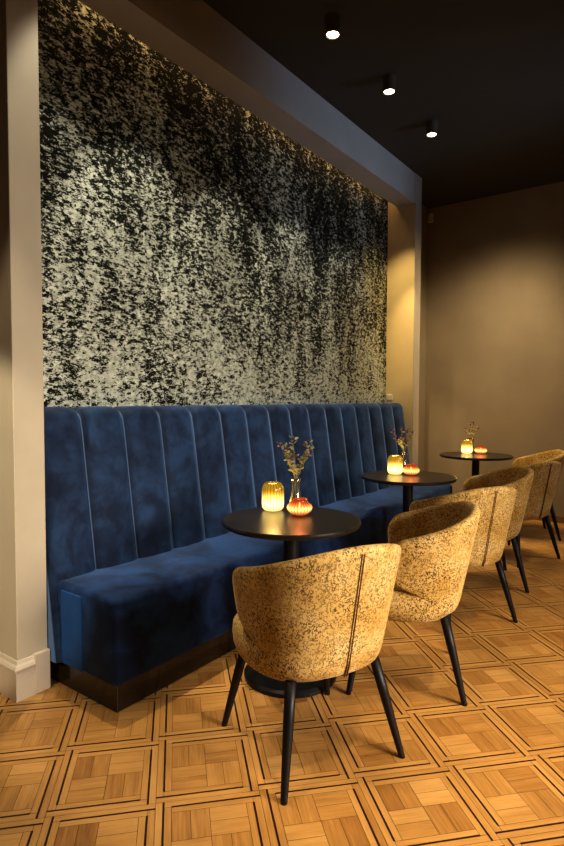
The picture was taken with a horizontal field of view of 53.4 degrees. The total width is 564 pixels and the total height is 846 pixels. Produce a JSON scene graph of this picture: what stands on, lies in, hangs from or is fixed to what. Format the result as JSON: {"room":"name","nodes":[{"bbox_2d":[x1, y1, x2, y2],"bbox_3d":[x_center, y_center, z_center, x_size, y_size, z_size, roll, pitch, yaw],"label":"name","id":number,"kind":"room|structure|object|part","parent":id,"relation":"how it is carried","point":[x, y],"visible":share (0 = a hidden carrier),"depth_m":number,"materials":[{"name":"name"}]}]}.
{"room":"restaurant","nodes":[
{"label":"restaurant","id":0,"kind":"room"},
{"bbox_2d":[38,0,387,407],"bbox_3d":[-0.139,-0.661,4.264,0.100,3.540,4.009,2,3,36],"label":"wall","id":1,"kind":"structure","parent":0,"point":[194,252],"depth_m":3.51,"materials":[{"name":"paper"}]},
{"bbox_2d":[0,520,563,845],"bbox_3d":[0.852,1.225,1.816,5.900,0.004,9.050,2,3,36],"label":"floor","id":2,"kind":"structure","parent":0,"point":[163,769],"depth_m":2.05,"materials":[{"name":"brown wood"}]},
{"bbox_2d":[0,0,46,660],"bbox_3d":[-1.487,-0.596,2.682,0.998,3.540,0.140,2,3,36],"label":"wall pier","id":3,"kind":"object","parent":2,"relation":"on","point":[23,587],"visible":0.88,"depth_m":2.39,"materials":[{"name":"beige paint"}]},
{"bbox_2d":[0,652,35,702],"bbox_3d":[-1.508,1.089,2.709,1.012,0.172,0.093,2,3,36],"label":"baseboard","id":4,"kind":"object","parent":3,"relation":"attached to","point":[17,678],"visible":1,"depth_m":2.42,"materials":[{"name":"paint"}]},
{"bbox_2d":[33,648,50,693],"bbox_3d":[-1.063,1.097,2.484,0.020,0.178,0.072,2,3,36],"label":"baseboard","id":5,"kind":"structure","parent":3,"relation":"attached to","point":[42,658],"depth_m":2.48,"materials":[{"name":"paint"}]},
{"bbox_2d":[44,403,451,712],"bbox_3d":[0.198,0.492,4.066,0.715,1.255,4.003,2,3,36],"label":"bench","id":6,"kind":"object","parent":2,"relation":"on","point":[141,560],"visible":0.8,"depth_m":2.88,"materials":[{"name":"blue fabric"}]},
{"bbox_3d":[-0.920,0.908,2.463,0.150,0.329,0.016,2,3,36],"label":"panel","id":7,"kind":"part","parent":6,"relation":"part of","materials":[{"name":"blue fabric"}]},
{"bbox_3d":[0.281,0.829,4.040,0.530,0.371,3.970,2,3,36],"label":"seat","id":8,"kind":"part","parent":6,"relation":"part of","materials":[{"name":"blue fabric"}]},
{"bbox_2d":[222,506,360,698],"bbox_3d":[0.041,0.814,2.623,0.644,0.740,0.644,2,3,36],"label":"bistro table","id":9,"kind":"object","parent":2,"relation":"on","point":[320,523],"visible":0.52,"depth_m":2.49,"materials":[{"name":"black wood"}]},
{"bbox_2d":[262,481,283,511],"bbox_3d":[-0.045,0.365,2.800,0.110,0.140,0.111,2,3,36],"label":"candle lantern","id":10,"kind":"object","parent":9,"relation":"on","point":[272,491],"visible":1,"depth_m":2.76,"materials":[{"name":"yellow glass"}]},
{"bbox_2d":[288,477,300,503],"bbox_3d":[0.068,0.356,2.820,0.072,0.158,0.072,2,3,36],"label":"bud vase","id":11,"kind":"object","parent":9,"relation":"on","point":[295,477],"visible":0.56,"depth_m":2.81,"materials":[{"name":"clear glass"}]},
{"bbox_2d":[277,436,313,497],"bbox_3d":[0.080,0.241,2.819,0.183,0.359,0.194,0,3,-13],"label":"flower sprig","id":12,"kind":"object","parent":11,"relation":"in","point":[293,467],"visible":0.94,"depth_m":2.81,"materials":[{"name":"green plant"}]},
{"bbox_2d":[287,497,312,515],"bbox_3d":[0.085,0.401,2.692,0.126,0.079,0.126,2,3,36],"label":"votive holder","id":13,"kind":"object","parent":9,"relation":"on","point":[299,506],"visible":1,"depth_m":2.65,"materials":[{"name":"red glass"}]},
{"bbox_2d":[221,543,404,805],"bbox_3d":[0.118,0.799,2.091,0.601,0.818,0.606,-1,3,-29],"label":"dining chair","id":14,"kind":"object","parent":2,"relation":"on","point":[322,616],"visible":1,"depth_m":1.85,"materials":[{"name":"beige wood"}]},
{"bbox_3d":[-0.180,1.026,2.212,0.123,0.352,0.039,1,3,11],"label":"leg","id":15,"kind":"part","parent":14,"relation":"part of","materials":[{"name":"black wood"}]},
{"bbox_3d":[0.095,0.797,2.132,0.536,0.146,0.512,-1,3,-29],"label":"seat","id":16,"kind":"part","parent":14,"relation":"part of","materials":[{"name":"beige fabric"}]},
{"bbox_3d":[0.020,1.043,1.849,0.039,0.352,0.137,1,3,12],"label":"leg","id":17,"kind":"part","parent":14,"relation":"part of","materials":[{"name":"black wood"}]},
{"bbox_3d":[0.165,0.627,1.999,0.608,0.479,0.416,-1,3,-29],"label":"backrest","id":18,"kind":"part","parent":14,"relation":"part of","materials":[{"name":"beige fabric"}]},
{"bbox_3d":[0.183,1.018,2.411,0.039,0.352,0.123,1,3,22],"label":"leg","id":19,"kind":"part","parent":14,"relation":"part of","materials":[{"name":"black wood"}]},
{"bbox_3d":[0.382,1.035,2.048,0.137,0.352,0.039,1,3,21],"label":"leg","id":20,"kind":"part","parent":14,"relation":"part of","materials":[{"name":"black wood"}]},
{"bbox_2d":[361,470,456,511],"bbox_3d":[0.912,0.752,4.079,0.674,0.740,0.674,2,3,36],"label":"bistro table","id":21,"kind":"object","parent":2,"relation":"on","point":[423,478],"visible":0.56,"depth_m":3.98,"materials":[{"name":"black wood"}]},
{"bbox_2d":[387,455,402,474],"bbox_3d":[0.838,0.308,4.155,0.110,0.140,0.111,2,3,36],"label":"candle lantern","id":22,"kind":"object","parent":21,"relation":"on","point":[395,462],"visible":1,"depth_m":4.11,"materials":[{"name":"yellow glass"}]},
{"bbox_2d":[402,464,419,475],"bbox_3d":[0.944,0.341,4.106,0.126,0.079,0.126,2,3,36],"label":"votive holder","id":23,"kind":"object","parent":21,"relation":"on","point":[409,469],"visible":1,"depth_m":4.07,"materials":[{"name":"red glass"}]},
{"bbox_3d":[0.916,0.296,4.218,0.072,0.158,0.072,2,3,36],"label":"bud vase","id":24,"kind":"object","parent":21,"relation":"on","visible":0},
{"bbox_2d":[390,427,414,467],"bbox_3d":[0.910,0.194,4.208,0.161,0.336,0.135,-1,3,-26],"label":"flower sprig","id":25,"kind":"object","parent":24,"relation":"in","point":[399,440],"visible":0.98,"depth_m":4.20,"materials":[{"name":"green plant"}]},
{"bbox_2d":[346,501,480,706],"bbox_3d":[0.606,0.776,2.644,0.606,0.818,0.601,1,3,10],"label":"dining chair","id":26,"kind":"object","parent":2,"relation":"on","point":[436,542],"visible":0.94,"depth_m":2.39,"materials":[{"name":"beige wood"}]},
{"bbox_3d":[0.333,1.015,2.493,0.123,0.352,0.039,-2,3,-40],"label":"leg","id":27,"kind":"part","parent":26,"relation":"part of","materials":[{"name":"black wood"}]},
{"bbox_3d":[0.560,0.776,2.652,0.512,0.146,0.536,1,3,10],"label":"seat","id":28,"kind":"part","parent":26,"relation":"part of","materials":[{"name":"beige fabric"}]},
{"bbox_3d":[0.702,0.602,2.619,0.416,0.479,0.608,1,3,10],"label":"backrest","id":29,"kind":"part","parent":26,"relation":"part of","materials":[{"name":"beige fabric"}]},
{"bbox_3d":[0.740,1.020,2.420,0.039,0.352,0.137,-2,3,-39],"label":"leg","id":30,"kind":"part","parent":26,"relation":"part of","materials":[{"name":"black wood"}]},
{"bbox_2d":[409,486,517,622],"bbox_3d":[1.053,0.746,3.355,0.601,0.818,0.606,-1,3,-23],"label":"dining chair","id":31,"kind":"object","parent":2,"relation":"on","point":[495,503],"visible":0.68,"depth_m":3.12,"materials":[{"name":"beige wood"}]},
{"bbox_3d":[1.091,0.575,3.259,0.608,0.479,0.416,-1,3,-23],"label":"backrest","id":32,"kind":"part","parent":31,"relation":"part of","materials":[{"name":"beige fabric"}]},
{"bbox_3d":[1.310,0.983,3.285,0.137,0.352,0.039,2,3,27],"label":"leg","id":33,"kind":"part","parent":31,"relation":"part of","materials":[{"name":"black wood"}]},
{"bbox_2d":[439,452,513,475],"bbox_3d":[1.935,0.687,5.621,0.700,0.740,0.700,2,3,36],"label":"bistro table","id":34,"kind":"object","parent":2,"relation":"on","point":[474,457],"visible":0.47,"depth_m":5.53,"materials":[{"name":"black wood"}]},
{"bbox_2d":[461,439,472,453],"bbox_3d":[1.893,0.241,5.745,0.110,0.140,0.111,2,3,36],"label":"candle lantern","id":35,"kind":"object","parent":34,"relation":"on","point":[466,445],"visible":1,"depth_m":5.70,"materials":[{"name":"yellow glass"}]},
{"bbox_2d":[474,446,486,453],"bbox_3d":[2.023,0.273,5.713,0.126,0.079,0.126,2,3,36],"label":"votive holder","id":36,"kind":"object","parent":34,"relation":"on","point":[479,449],"visible":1,"depth_m":5.68,"materials":[{"name":"red glass"}]},
{"bbox_3d":[1.966,0.228,5.827,0.072,0.158,0.072,2,3,36],"label":"bud vase","id":37,"kind":"object","parent":34,"relation":"on","visible":0},
{"bbox_2d":[464,422,478,439],"bbox_3d":[1.965,0.140,5.823,0.148,0.306,0.118,-2,4,-44],"label":"flower sprig","id":38,"kind":"object","parent":37,"relation":"in","point":[473,423],"visible":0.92,"depth_m":5.83,"materials":[{"name":"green plant"}]},
{"bbox_2d":[462,466,533,592],"bbox_3d":[1.458,0.718,4.017,0.606,0.818,0.601,0,3,5],"label":"dining chair","id":39,"kind":"object","parent":2,"relation":"on","point":[520,478],"visible":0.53,"depth_m":3.81,"materials":[{"name":"beige fabric"}]},
{"bbox_3d":[1.555,0.543,4.000,0.416,0.479,0.608,0,3,5],"label":"backrest","id":40,"kind":"part","parent":39,"relation":"part of","materials":[{"name":"beige fabric"}]},
{"bbox_3d":[1.650,0.943,4.217,0.137,0.352,0.039,-2,3,-35],"label":"leg","id":41,"kind":"part","parent":39,"relation":"part of","materials":[{"name":"black wood"}]},
{"bbox_3d":[1.411,0.718,4.021,0.512,0.146,0.536,0,3,5],"label":"seat","id":42,"kind":"part","parent":39,"relation":"part of","materials":[{"name":"beige fabric"}]},
{"bbox_3d":[1.612,0.961,3.806,0.039,0.352,0.137,-2,4,-44],"label":"leg","id":43,"kind":"part","parent":39,"relation":"part of","materials":[{"name":"black wood"}]},
{"bbox_2d":[507,461,560,566],"bbox_3d":[1.939,0.693,4.622,0.601,0.818,0.606,-1,3,-29],"label":"dining chair","id":44,"kind":"object","parent":2,"relation":"on","point":[546,473],"visible":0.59,"depth_m":4.38,"materials":[{"name":"beige fabric"}]},
{"bbox_3d":[1.841,0.936,4.380,0.039,0.352,0.137,1,3,12],"label":"leg","id":45,"kind":"part","parent":44,"relation":"part of","materials":[{"name":"black wood"}]},
{"bbox_3d":[1.986,0.521,4.530,0.608,0.479,0.416,-1,3,-29],"label":"backrest","id":46,"kind":"part","parent":44,"relation":"part of","materials":[{"name":"beige fabric"}]},
{"bbox_3d":[2.203,0.929,4.579,0.137,0.352,0.039,1,3,21],"label":"leg","id":47,"kind":"part","parent":44,"relation":"part of","materials":[{"name":"black wood"}]},
{"bbox_2d":[512,449,563,540],"bbox_3d":[2.384,0.659,5.411,0.606,0.818,0.601,1,3,10],"label":"dining chair","id":48,"kind":"object","parent":2,"relation":"on","point":[558,454],"visible":0.19,"depth_m":5.50,"materials":[{"name":"beige fabric"}]},
{"bbox_3d":[2.479,0.485,5.386,0.416,0.479,0.608,1,3,10],"label":"backrest","id":49,"kind":"part","parent":48,"relation":"part of","materials":[{"name":"beige fabric"}]},
{"bbox_3d":[2.591,0.885,5.594,0.137,0.352,0.039,-1,3,-30],"label":"leg","id":50,"kind":"part","parent":48,"relation":"part of","materials":[{"name":"black wood"}]},
{"bbox_3d":[2.518,0.903,5.187,0.039,0.352,0.137,-2,3,-39],"label":"leg","id":51,"kind":"part","parent":48,"relation":"part of","materials":[{"name":"black wood"}]},
{"bbox_2d":[203,0,563,208],"bbox_3d":[0.865,-2.363,1.655,5.900,0.100,9.050,2,3,36],"label":"ceiling","id":52,"kind":"structure","parent":0,"point":[490,73],"depth_m":3.86,"materials":[{"name":"paint"}]},
{"bbox_2d":[78,0,415,206],"bbox_3d":[0.068,-2.277,4.044,0.198,0.290,4.009,2,3,36],"label":"beam","id":53,"kind":"structure","parent":52,"relation":"attached to","point":[191,34],"depth_m":3.61,"materials":[{"name":"paint"}]},
{"bbox_2d":[325,12,340,39],"bbox_3d":[0.300,-2.337,3.306,0.090,0.104,0.090,2,3,36],"label":"ceiling spotlight","id":54,"kind":"object","parent":52,"relation":"attached to","point":[333,19],"visible":1,"depth_m":3.27,"materials":[{"name":"black metal"}]},
{"bbox_2d":[383,73,395,94],"bbox_3d":[0.749,-2.362,3.919,0.090,0.104,0.090,2,3,36],"label":"ceiling spotlight","id":55,"kind":"object","parent":52,"relation":"attached to","point":[389,80],"visible":1,"depth_m":3.88,"materials":[{"name":"black metal"}]},
{"bbox_2d":[426,119,437,137],"bbox_3d":[1.216,-2.389,4.555,0.090,0.104,0.090,2,3,36],"label":"ceiling spotlight","id":56,"kind":"object","parent":52,"relation":"attached to","point":[431,125],"visible":1,"depth_m":4.52,"materials":[{"name":"black metal"}]},
{"bbox_2d":[386,194,415,463],"bbox_3d":[1.211,-0.727,5.851,0.398,3.540,0.150,2,3,36],"label":"wall column","id":57,"kind":"structure","parent":0,"point":[401,220],"depth_m":5.74,"materials":[{"name":"paint"}]},
{"bbox_2d":[412,174,421,466],"bbox_3d":[1.374,-0.721,5.734,0.004,3.540,0.152,2,3,36],"label":"trim frame","id":58,"kind":"object","parent":57,"relation":"attached to","point":[418,198],"visible":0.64,"depth_m":5.71,"materials":[{"name":"paint"}]},
{"bbox_2d":[418,205,427,470],"bbox_3d":[1.408,-0.750,6.370,0.100,3.540,0.920,2,3,36],"label":"wall","id":59,"kind":"structure","parent":0,"point":[424,223],"depth_m":6.62,"materials":[{"name":"beige paint"}]},
{"bbox_2d":[424,181,563,515],"bbox_3d":[3.564,-0.699,5.423,5.900,3.540,0.100,2,3,36],"label":"wall","id":60,"kind":"structure","parent":0,"point":[495,313],"depth_m":6.22,"materials":[{"name":"beige paint"}]},
{"bbox_2d":[428,213,432,222],"bbox_3d":[1.748,-2.410,6.600,0.056,0.110,0.035,2,3,36],"label":"sensor","id":61,"kind":"object","parent":60,"relation":"attached to","point":[430,215],"visible":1,"depth_m":6.58,"materials":[{"name":"white plastic"}]},
{"bbox_2d":[535,515,563,522],"bbox_3d":[3.805,1.046,5.245,5.200,0.070,0.018,2,3,36],"label":"baseboard","id":62,"kind":"structure","parent":60,"relation":"attached to","point":[560,519],"depth_m":5.89,"materials":[{"name":"brown wood"}]}
]}

